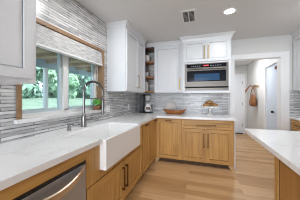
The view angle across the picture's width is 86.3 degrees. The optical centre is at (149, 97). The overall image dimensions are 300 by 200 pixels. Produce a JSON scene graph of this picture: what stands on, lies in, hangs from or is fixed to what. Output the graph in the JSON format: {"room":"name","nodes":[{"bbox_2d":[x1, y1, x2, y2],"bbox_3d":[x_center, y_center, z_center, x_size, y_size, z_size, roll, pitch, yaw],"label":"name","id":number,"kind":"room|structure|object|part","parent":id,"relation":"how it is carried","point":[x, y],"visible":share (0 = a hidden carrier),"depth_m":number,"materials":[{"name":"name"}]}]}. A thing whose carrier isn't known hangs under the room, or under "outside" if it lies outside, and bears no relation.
{"room":"kitchen","nodes":[
{"label":"kitchen","id":0,"kind":"room"},
{"bbox_2d":[0,0,138,143],"bbox_3d":[-1.460,0.090,0.623,0.160,2.620,7.500,0,0,18],"label":"wall","id":1,"kind":"structure","parent":0,"point":[70,16],"depth_m":1.90,"materials":[{"name":"grey tile"}]},
{"bbox_2d":[0,0,35,84],"bbox_3d":[-1.155,-0.659,0.667,0.393,1.119,1.269,0,0,18],"label":"upper cabinet","id":2,"kind":"object","parent":1,"relation":"attached to","point":[17,17],"visible":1,"depth_m":1.06,"materials":[{"name":"white paint"}]},
{"bbox_2d":[22,53,96,117],"bbox_3d":[-1.035,-0.265,1.996,0.085,0.910,1.196,0,0,18],"label":"window","id":3,"kind":"structure","parent":1,"relation":"in","point":[63,106],"depth_m":1.93,"materials":[{"name":"white plastic"}]},
{"bbox_3d":[-1.152,-0.258,1.702,0.030,0.825,0.484,0,0,18],"label":"sash","id":4,"kind":"part","parent":3,"relation":"part of","materials":[{"name":"clear glass"}]},
{"bbox_2d":[36,23,102,85],"bbox_3d":[-0.954,-0.443,1.968,0.068,0.525,1.168,0,0,18],"label":"roman shade","id":5,"kind":"object","parent":3,"relation":"attached to","point":[47,39],"visible":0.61,"depth_m":1.84,"materials":[{"name":"white fabric"}]},
{"bbox_3d":[-0.975,-0.258,2.260,0.030,0.825,0.543,0,0,18],"label":"sash","id":6,"kind":"part","parent":3,"relation":"part of","materials":[{"name":"clear glass"}]},
{"bbox_2d":[16,17,103,119],"bbox_3d":[-0.978,-0.284,1.985,0.100,0.948,1.282,0,0,18],"label":"trim","id":7,"kind":"structure","parent":1,"relation":"attached to","point":[38,21],"depth_m":1.85,"materials":[{"name":"brown wood"}]},
{"bbox_2d":[14,109,106,123],"bbox_3d":[-0.989,0.207,1.989,0.177,0.035,1.330,0,0,18],"label":"trim","id":8,"kind":"structure","parent":1,"relation":"attached to","point":[61,115],"depth_m":1.68,"materials":[{"name":"stone"}]},
{"bbox_2d":[92,99,100,109],"bbox_3d":[-0.816,0.106,2.449,0.128,0.168,0.174,0,0,18],"label":"potted plant","id":9,"kind":"object","parent":8,"relation":"on","point":[96,101],"visible":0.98,"depth_m":2.41,"materials":[{"name":"green plant"}]},
{"bbox_2d":[105,20,146,92],"bbox_3d":[-0.402,-0.659,3.027,0.394,1.119,0.965,0,0,18],"label":"upper cabinet","id":10,"kind":"object","parent":1,"relation":"attached to","point":[125,44],"visible":1,"depth_m":2.65,"materials":[{"name":"white paint"}]},
{"bbox_3d":[-0.402,-1.179,3.027,0.394,0.079,0.965,0,0,18],"label":"crown","id":11,"kind":"part","parent":10,"relation":"part of","materials":[{"name":"white paint"}]},
{"bbox_3d":[-0.305,-0.618,2.828,0.022,1.005,0.497,0,0,18],"label":"door","id":12,"kind":"part","parent":10,"relation":"part of","materials":[{"name":"white paint"}]},
{"bbox_3d":[-0.170,-0.618,3.250,0.022,1.005,0.381,0,0,18],"label":"door","id":13,"kind":"part","parent":10,"relation":"part of","materials":[{"name":"white paint"}]},
{"bbox_2d":[76,0,299,43],"bbox_3d":[0.327,-1.280,0.053,3.910,0.120,7.500,0,0,18],"label":"ceiling","id":14,"kind":"structure","parent":0,"point":[156,21],"depth_m":2.41,"materials":[{"name":"white paint"}]},
{"bbox_2d":[180,8,196,23],"bbox_3d":[0.586,-1.215,2.416,0.220,0.010,0.400,0,0,18],"label":"ceiling vent","id":15,"kind":"object","parent":14,"relation":"in","point":[187,16],"visible":1,"depth_m":2.39,"materials":[{"name":"white metal"}]},
{"bbox_2d":[223,8,236,14],"bbox_3d":[1.126,-1.217,2.265,0.180,0.006,0.180,0,0,18],"label":"recessed light","id":16,"kind":"object","parent":14,"relation":"in","point":[228,11],"visible":1,"depth_m":2.26,"materials":[{"name":"white paint"}]},
{"bbox_2d":[224,9,234,13],"bbox_3d":[1.126,-1.216,2.265,0.134,0.001,0.134,0,0,18],"label":"diffuser","id":17,"kind":"object","parent":16,"relation":"attached to","point":[228,11],"depth_m":2.27,"materials":[{"name":"white plastic"}]},
{"bbox_2d":[124,134,273,199],"bbox_3d":[0.714,1.340,1.252,3.600,0.120,10.020,0,0,18],"label":"floor","id":18,"kind":"structure","parent":0,"point":[252,178],"depth_m":2.46,"materials":[{"name":"brown wood"}]},
{"bbox_2d":[0,151,85,199],"bbox_3d":[-0.855,0.843,1.061,0.666,0.875,0.593,0,0,18],"label":"dishwasher","id":19,"kind":"object","parent":18,"relation":"on","point":[70,184],"depth_m":0.98,"materials":[{"name":"silver metal"}]},
{"bbox_3d":[-0.625,0.448,0.988,0.068,0.086,0.593,0,0,18],"label":"filler rail","id":20,"kind":"part","parent":19,"relation":"part of","materials":[{"name":"brown wood"}]},
{"bbox_3d":[-0.564,0.563,0.969,0.055,0.094,0.534,0,0,18],"label":"handle","id":21,"kind":"part","parent":19,"relation":"part of","materials":[{"name":"silver metal"}]},
{"bbox_2d":[85,125,141,199],"bbox_3d":[-0.596,0.843,1.958,0.673,0.875,1.268,0,0,18],"label":"base cabinet","id":22,"kind":"object","parent":18,"relation":"on","point":[115,183],"visible":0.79,"depth_m":1.67,"materials":[{"name":"brown wood"}]},
{"bbox_3d":[-0.410,0.965,1.575,0.022,0.459,0.628,0,0,18],"label":"door","id":23,"kind":"part","parent":22,"relation":"part of","materials":[{"name":"brown wood"}]},
{"bbox_3d":[-0.301,0.930,1.833,0.034,0.260,0.022,0,0,18],"label":"handle","id":24,"kind":"part","parent":22,"relation":"part of","materials":[{"name":"brown metal"}]},
{"bbox_3d":[-0.276,0.930,1.909,0.034,0.260,0.022,0,0,18],"label":"handle","id":25,"kind":"part","parent":22,"relation":"part of","materials":[{"name":"brown metal"}]},
{"bbox_3d":[-0.220,0.965,2.170,0.022,0.459,0.610,0,0,18],"label":"door","id":26,"kind":"part","parent":22,"relation":"part of","materials":[{"name":"brown wood"}]},
{"bbox_2d":[142,121,149,173],"bbox_3d":[-0.350,0.843,2.730,0.673,0.875,0.354,0,0,18],"label":"base cabinet","id":27,"kind":"object","parent":18,"relation":"on","point":[145,127],"visible":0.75,"depth_m":2.63,"materials":[{"name":"brown wood"}]},
{"bbox_2d":[150,118,181,163],"bbox_3d":[0.097,0.843,3.349,1.149,0.875,1.096,0,0,18],"label":"base cabinet","id":28,"kind":"object","parent":18,"relation":"on","point":[165,133],"visible":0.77,"depth_m":3.13,"materials":[{"name":"brown wood"}]},
{"bbox_2d":[0,112,236,190],"bbox_3d":[0.083,0.385,1.768,2.082,0.040,4.120,0,0,18],"label":"countertop","id":29,"kind":"structure","parent":28,"relation":"on","point":[21,159],"depth_m":1.19,"materials":[{"name":"white stone"}]},
{"bbox_2d":[67,123,73,130],"bbox_3d":[-0.880,0.327,1.771,0.085,0.077,0.048,0,0,18],"label":"soap dispenser","id":30,"kind":"object","parent":29,"relation":"on","point":[68,124],"visible":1,"depth_m":1.76,"materials":[{"name":"grey metal"}]},
{"bbox_2d":[81,80,104,126],"bbox_3d":[-0.755,0.067,2.184,0.097,0.596,0.465,0,0,18],"label":"faucet","id":31,"kind":"object","parent":29,"relation":"on","point":[84,120],"visible":1,"depth_m":2.01,"materials":[{"name":"grey metal"}]},
{"bbox_2d":[67,123,139,170],"bbox_3d":[-0.499,0.512,1.886,0.500,0.275,0.836,0,0,18],"label":"farmhouse sink","id":32,"kind":"object","parent":29,"relation":"in","point":[119,140],"visible":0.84,"depth_m":1.80,"materials":[{"name":"white ceramic"}]},
{"bbox_2d":[139,94,152,112],"bbox_3d":[-0.091,0.145,3.813,0.300,0.440,0.170,0,0,18],"label":"coffee maker","id":33,"kind":"object","parent":29,"relation":"on","point":[142,97],"visible":0.98,"depth_m":3.77,"materials":[{"name":"black plastic"}]},
{"bbox_2d":[144,104,151,111],"bbox_3d":[-0.028,0.244,3.787,0.210,0.190,0.185,0,0,18],"label":"carafe","id":34,"kind":"object","parent":33,"relation":"on","point":[148,107],"visible":1,"depth_m":3.71,"materials":[{"name":"white ceramic"}]},
{"bbox_2d":[165,102,175,109],"bbox_3d":[0.488,0.237,3.763,0.256,0.253,0.070,0,0,18],"label":"serving board","id":35,"kind":"object","parent":29,"relation":"on","point":[170,105],"visible":0.6,"depth_m":3.75,"materials":[{"name":"stone"}]},
{"bbox_2d":[163,109,186,113],"bbox_3d":[0.534,0.307,3.503,0.530,0.115,0.210,0,0,18],"label":"dough bowl","id":36,"kind":"object","parent":29,"relation":"on","point":[168,111],"visible":0.89,"depth_m":3.42,"materials":[{"name":"brown wood"}]},
{"bbox_2d":[201,106,218,114],"bbox_3d":[1.250,0.273,3.328,0.356,0.183,0.348,0,0,18],"label":"cake stand","id":37,"kind":"object","parent":29,"relation":"on","point":[209,107],"visible":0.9,"depth_m":3.29,"materials":[{"name":"white ceramic"}]},
{"bbox_3d":[1.250,0.200,3.328,0.356,0.037,0.348,0,0,18],"label":"plate","id":38,"kind":"part","parent":37,"relation":"part of","materials":[{"name":"white ceramic"}]},
{"bbox_3d":[0.048,0.806,3.012,0.022,0.776,0.409,0,0,18],"label":"door","id":39,"kind":"part","parent":28,"relation":"part of","materials":[{"name":"brown wood"}]},
{"bbox_2d":[182,119,233,170],"bbox_3d":[1.135,0.843,3.222,0.904,0.875,0.707,0,0,18],"label":"base cabinet","id":40,"kind":"object","parent":18,"relation":"on","point":[204,142],"visible":0.98,"depth_m":2.91,"materials":[{"name":"brown wood"}]},
{"bbox_3d":[0.815,0.887,2.998,0.424,0.605,0.022,0,0,18],"label":"door","id":41,"kind":"part","parent":40,"relation":"part of","materials":[{"name":"brown wood"}]},
{"bbox_3d":[1.026,0.499,2.931,0.868,0.158,0.022,0,0,18],"label":"drawer","id":42,"kind":"part","parent":40,"relation":"part of","materials":[{"name":"brown wood"}]},
{"bbox_3d":[1.231,0.887,2.865,0.438,0.605,0.022,0,0,18],"label":"door","id":43,"kind":"part","parent":40,"relation":"part of","materials":[{"name":"brown wood"}]},
{"bbox_2d":[234,121,234,168],"bbox_3d":[1.597,0.843,3.134,0.028,0.875,0.592,0,0,18],"label":"end panel","id":44,"kind":"object","parent":18,"relation":"on","point":[234,121],"visible":0.14,"depth_m":2.85,"materials":[{"name":"white paint"}]},
{"bbox_2d":[274,156,299,199],"bbox_3d":[1.006,0.843,-0.029,0.865,0.874,2.355,0,0,18],"label":"kitchen island","id":45,"kind":"object","parent":18,"relation":"on","point":[286,180],"visible":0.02,"depth_m":1.07,"materials":[{"name":"brown wood"}]},
{"bbox_2d":[244,128,299,174],"bbox_3d":[1.126,0.385,0.263,1.015,0.040,3.085,0,0,18],"label":"island countertop","id":46,"kind":"structure","parent":45,"relation":"on","point":[285,145],"depth_m":1.28,"materials":[{"name":"white stone"}]},
{"bbox_3d":[0.970,0.843,1.189,0.055,0.874,0.055,0,0,18],"label":"corner post","id":47,"kind":"part","parent":45,"relation":"part of","materials":[{"name":"brown wood"}]},
{"bbox_3d":[0.590,0.843,0.064,0.008,0.874,2.280,0,0,18],"label":"panel","id":48,"kind":"part","parent":45,"relation":"part of","materials":[{"name":"orange wood"}]},
{"bbox_2d":[291,119,299,130],"bbox_3d":[2.687,0.843,2.322,0.488,0.875,1.456,0,0,18],"label":"base cabinet","id":49,"kind":"object","parent":18,"relation":"on","point":[295,124],"visible":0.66,"depth_m":2.93,"materials":[{"name":"brown wood"}]},
{"bbox_2d":[290,116,299,120],"bbox_3d":[2.693,0.385,2.309,0.469,0.040,1.476,0,0,18],"label":"countertop","id":50,"kind":"structure","parent":49,"relation":"on","point":[291,117],"depth_m":2.92,"materials":[{"name":"white stone"}]},
{"bbox_2d":[139,35,299,130],"bbox_3d":[1.450,0.090,3.563,3.600,2.620,0.130,0,0,18],"label":"wall","id":51,"kind":"structure","parent":0,"point":[193,102],"depth_m":3.45,"materials":[{"name":"grey tile"}]},
{"bbox_2d":[145,40,182,92],"bbox_3d":[0.216,-0.659,3.707,1.120,1.119,0.343,0,0,18],"label":"upper cabinet","id":52,"kind":"object","parent":51,"relation":"attached to","point":[168,55],"visible":0.8,"depth_m":3.51,"materials":[{"name":"white paint"}]},
{"bbox_2d":[145,47,153,52],"bbox_3d":[-0.100,-1.110,3.810,0.493,0.030,0.339,0,0,18],"label":"corner shelf","id":53,"kind":"object","parent":52,"relation":"attached to","point":[150,49],"visible":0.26,"depth_m":3.73,"materials":[{"name":"brown wood"}]},
{"bbox_2d":[145,61,153,65],"bbox_3d":[-0.100,-0.800,3.810,0.493,0.024,0.339,0,0,18],"label":"corner shelf","id":54,"kind":"object","parent":52,"relation":"attached to","point":[148,63],"visible":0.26,"depth_m":3.72,"materials":[{"name":"brown wood"}]},
{"bbox_3d":[0.176,-1.173,3.582,1.120,0.091,0.072,0,0,18],"label":"crown","id":55,"kind":"part","parent":52,"relation":"part of","materials":[{"name":"white paint"}]},
{"bbox_3d":[0.402,-0.618,3.513,0.624,1.005,0.022,0,0,18],"label":"door","id":56,"kind":"part","parent":52,"relation":"part of","materials":[{"name":"white paint"}]},
{"bbox_2d":[179,31,234,93],"bbox_3d":[1.154,-0.654,3.321,1.018,1.129,0.509,0,0,18],"label":"upper cabinet","id":57,"kind":"object","parent":51,"relation":"attached to","point":[213,47],"visible":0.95,"depth_m":3.11,"materials":[{"name":"white paint"}]},
{"bbox_3d":[0.887,-0.912,3.190,0.428,0.415,0.022,0,0,18],"label":"door","id":58,"kind":"part","parent":57,"relation":"part of","materials":[{"name":"white paint"}]},
{"bbox_2d":[185,62,228,89],"bbox_3d":[1.143,-0.409,3.286,0.804,0.526,0.444,0,0,18],"label":"microwave","id":59,"kind":"object","parent":57,"relation":"in","point":[215,75],"visible":1,"depth_m":3.11,"materials":[{"name":"silver metal"}]},
{"bbox_3d":[1.082,-0.558,3.095,0.684,0.024,0.044,0,0,18],"label":"handle","id":60,"kind":"part","parent":59,"relation":"part of","materials":[{"name":"silver metal"}]},
{"bbox_3d":[1.092,-0.419,3.126,0.720,0.212,0.022,0,0,18],"label":"door glass","id":61,"kind":"part","parent":59,"relation":"part of","materials":[{"name":"black glass"}]},
{"bbox_3d":[1.092,-0.426,3.127,0.734,0.319,0.022,0,0,18],"label":"door","id":62,"kind":"part","parent":59,"relation":"part of","materials":[{"name":"silver metal"}]},
{"bbox_3d":[1.092,-0.622,3.127,0.734,0.067,0.022,0,0,18],"label":"control panel","id":63,"kind":"part","parent":59,"relation":"part of","materials":[{"name":"black glass"}]},
{"bbox_3d":[1.154,-1.167,3.321,1.018,0.104,0.509,0,0,18],"label":"crown","id":64,"kind":"part","parent":57,"relation":"part of","materials":[{"name":"white paint"}]},
{"bbox_3d":[1.297,-0.912,3.059,0.426,0.415,0.022,0,0,18],"label":"door","id":65,"kind":"part","parent":57,"relation":"part of","materials":[{"name":"white paint"}]},
{"bbox_2d":[230,51,289,130],"bbox_3d":[2.219,0.193,3.319,1.043,2.175,0.157,0,0,18],"label":"trim","id":66,"kind":"structure","parent":51,"relation":"attached to","point":[283,58],"depth_m":3.14,"materials":[{"name":"white paint"}]},
{"bbox_2d":[235,65,246,128],"bbox_3d":[2.994,0.135,5.852,1.250,2.530,0.130,0,0,18],"label":"wall","id":67,"kind":"structure","parent":0,"point":[238,69],"depth_m":5.66,"materials":[{"name":"white paint"}]},
{"bbox_2d":[235,76,242,132],"bbox_3d":[2.974,0.255,5.736,0.623,2.010,0.103,0,0,18],"label":"door","id":68,"kind":"structure","parent":67,"relation":"in","point":[238,79],"depth_m":5.69,"materials":[{"name":"white paint"}]},
{"bbox_3d":[2.977,0.240,5.749,0.440,1.780,0.008,0,0,18],"label":"panel","id":69,"kind":"part","parent":68,"relation":"part of","materials":[{"name":"white paint"}]},
{"bbox_2d":[235,74,244,133],"bbox_3d":[2.981,0.225,5.764,0.780,2.110,0.045,0,0,18],"label":"trim","id":70,"kind":"structure","parent":67,"relation":"attached to","point":[243,75],"depth_m":5.64,"materials":[{"name":"white paint"}]},
{"bbox_2d":[235,60,253,65],"bbox_3d":[2.611,-1.200,4.652,1.250,0.140,2.650,0,0,18],"label":"ceiling","id":71,"kind":"structure","parent":0,"point":[237,63],"depth_m":5.18,"materials":[{"name":"white paint"}]},
{"bbox_2d":[247,59,275,128],"bbox_3d":[3.101,0.135,4.427,0.120,2.530,2.520,0,0,18],"label":"wall","id":72,"kind":"structure","parent":0,"point":[255,69],"depth_m":4.69,"materials":[{"name":"white paint"}]},
{"bbox_2d":[264,59,276,129],"bbox_3d":[2.849,0.220,3.678,0.135,2.120,0.840,0,0,18],"label":"trim","id":73,"kind":"structure","parent":72,"relation":"attached to","point":[273,61],"depth_m":4.01,"materials":[{"name":"white paint"}]},
{"bbox_2d":[267,63,276,129],"bbox_3d":[2.812,0.260,3.690,0.104,2.020,0.660,0,0,18],"label":"door","id":74,"kind":"structure","parent":72,"relation":"in","point":[271,70],"depth_m":3.70,"materials":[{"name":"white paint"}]},
{"label":"outside","id":75,"kind":"structure","parent":0,"visible":0},
{"bbox_2d":[22,98,89,109],"bbox_3d":[-4.883,0.920,22.548,100.000,1.720,100.000,0,0,18],"label":"ground","id":76,"kind":"structure","parent":75,"point":[27,103],"depth_m":15.06,"materials":[{"name":"green plant"}]},
{"bbox_2d":[22,74,37,98],"bbox_3d":[-14.987,-4.155,18.223,4.962,10.114,4.820,0,0,18],"label":"tree","id":77,"kind":"object","parent":76,"relation":"on","point":[27,92],"visible":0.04,"depth_m":17.97,"materials":[{"name":"green plant"}]},
{"bbox_2d":[30,67,42,97],"bbox_3d":[-20.837,-4.162,25.486,6.449,10.258,6.321,0,0,18],"label":"tree","id":78,"kind":"object","parent":76,"relation":"on","point":[38,94],"visible":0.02,"depth_m":26.18,"materials":[{"name":"green plant"}]},
{"bbox_2d":[41,85,56,97],"bbox_3d":[-18.111,-4.266,32.111,5.294,9.802,6.080,0,0,27],"label":"tree","id":79,"kind":"object","parent":76,"relation":"on","point":[49,92],"visible":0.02,"depth_m":30.84,"materials":[{"name":"green plant"}]},
{"bbox_2d":[37,68,79,97],"bbox_3d":[-12.961,-4.095,23.475,5.040,9.290,5.174,0,0,18],"label":"tree","id":80,"kind":"object","parent":76,"relation":"on","point":[74,83],"visible":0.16,"depth_m":22.64,"materials":[{"name":"green plant"}]},
{"bbox_2d":[75,75,85,97],"bbox_3d":[-16.579,-4.117,38.898,6.378,10.059,5.942,0,0,18],"label":"tree","id":81,"kind":"object","parent":76,"relation":"on","point":[78,95],"visible":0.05,"depth_m":37.36,"materials":[{"name":"green plant"}]},
{"bbox_2d":[78,75,89,97],"bbox_3d":[-11.055,-4.080,29.535,5.616,9.739,5.696,0,0,18],"label":"tree","id":82,"kind":"object","parent":76,"relation":"on","point":[84,79],"visible":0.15,"depth_m":27.16,"materials":[{"name":"green plant"}]},
{"bbox_3d":[3.101,-0.328,4.753,0.077,0.047,0.540,0,0,18],"label":"coat hook","id":83,"kind":"object","parent":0,"visible":0},
{"bbox_2d":[249,85,256,106],"bbox_3d":[3.032,-0.054,4.722,0.150,0.640,0.350,0,0,18],"label":"shoulder bag","id":84,"kind":"object","parent":83,"relation":"hanging from","point":[252,101],"visible":1,"depth_m":4.63,"materials":[{"name":"brown leather"}]},
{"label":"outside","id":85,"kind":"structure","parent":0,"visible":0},
{"bbox_3d":[-2.475,1.510,2.888,3.130,0.180,8.000,0,0,18],"label":"patio","id":86,"kind":"object","parent":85,"visible":0},
{"bbox_2d":[43,68,47,107],"bbox_3d":[-3.286,0.250,5.036,0.140,2.340,0.140,0,0,18],"label":"porch post","id":87,"kind":"object","parent":86,"relation":"on","point":[45,70],"visible":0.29,"depth_m":5.00,"materials":[{"name":"white wood"}]},
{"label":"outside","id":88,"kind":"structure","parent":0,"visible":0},
{"bbox_2d":[36,47,90,76],"bbox_3d":[-2.460,-1.070,2.936,3.130,0.300,8.500,0,0,18],"label":"porch roof","id":89,"kind":"structure","parent":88,"point":[45,58],"depth_m":5.00,"materials":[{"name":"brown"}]},
{"bbox_3d":[2.118,0.090,-0.518,0.150,2.620,7.500,0,0,18],"label":"wall","id":90,"kind":"structure","parent":0,"visible":0},
{"bbox_2d":[290,28,299,90],"bbox_3d":[2.705,-0.669,2.322,0.454,1.099,1.468,0,0,18],"label":"upper cabinet","id":91,"kind":"object","parent":90,"relation":"attached to","point":[296,34],"visible":1,"depth_m":2.96,"materials":[{"name":"white paint"}]},
{"bbox_3d":[2.513,-1.179,2.384,0.050,0.079,1.468,0,0,18],"label":"crown","id":92,"kind":"part","parent":91,"relation":"part of","materials":[{"name":"white paint"}]},
{"bbox_3d":[2.664,-0.627,2.811,0.022,0.985,0.495,0,0,18],"label":"door","id":93,"kind":"part","parent":91,"relation":"part of","materials":[{"name":"white paint"}]}
]}

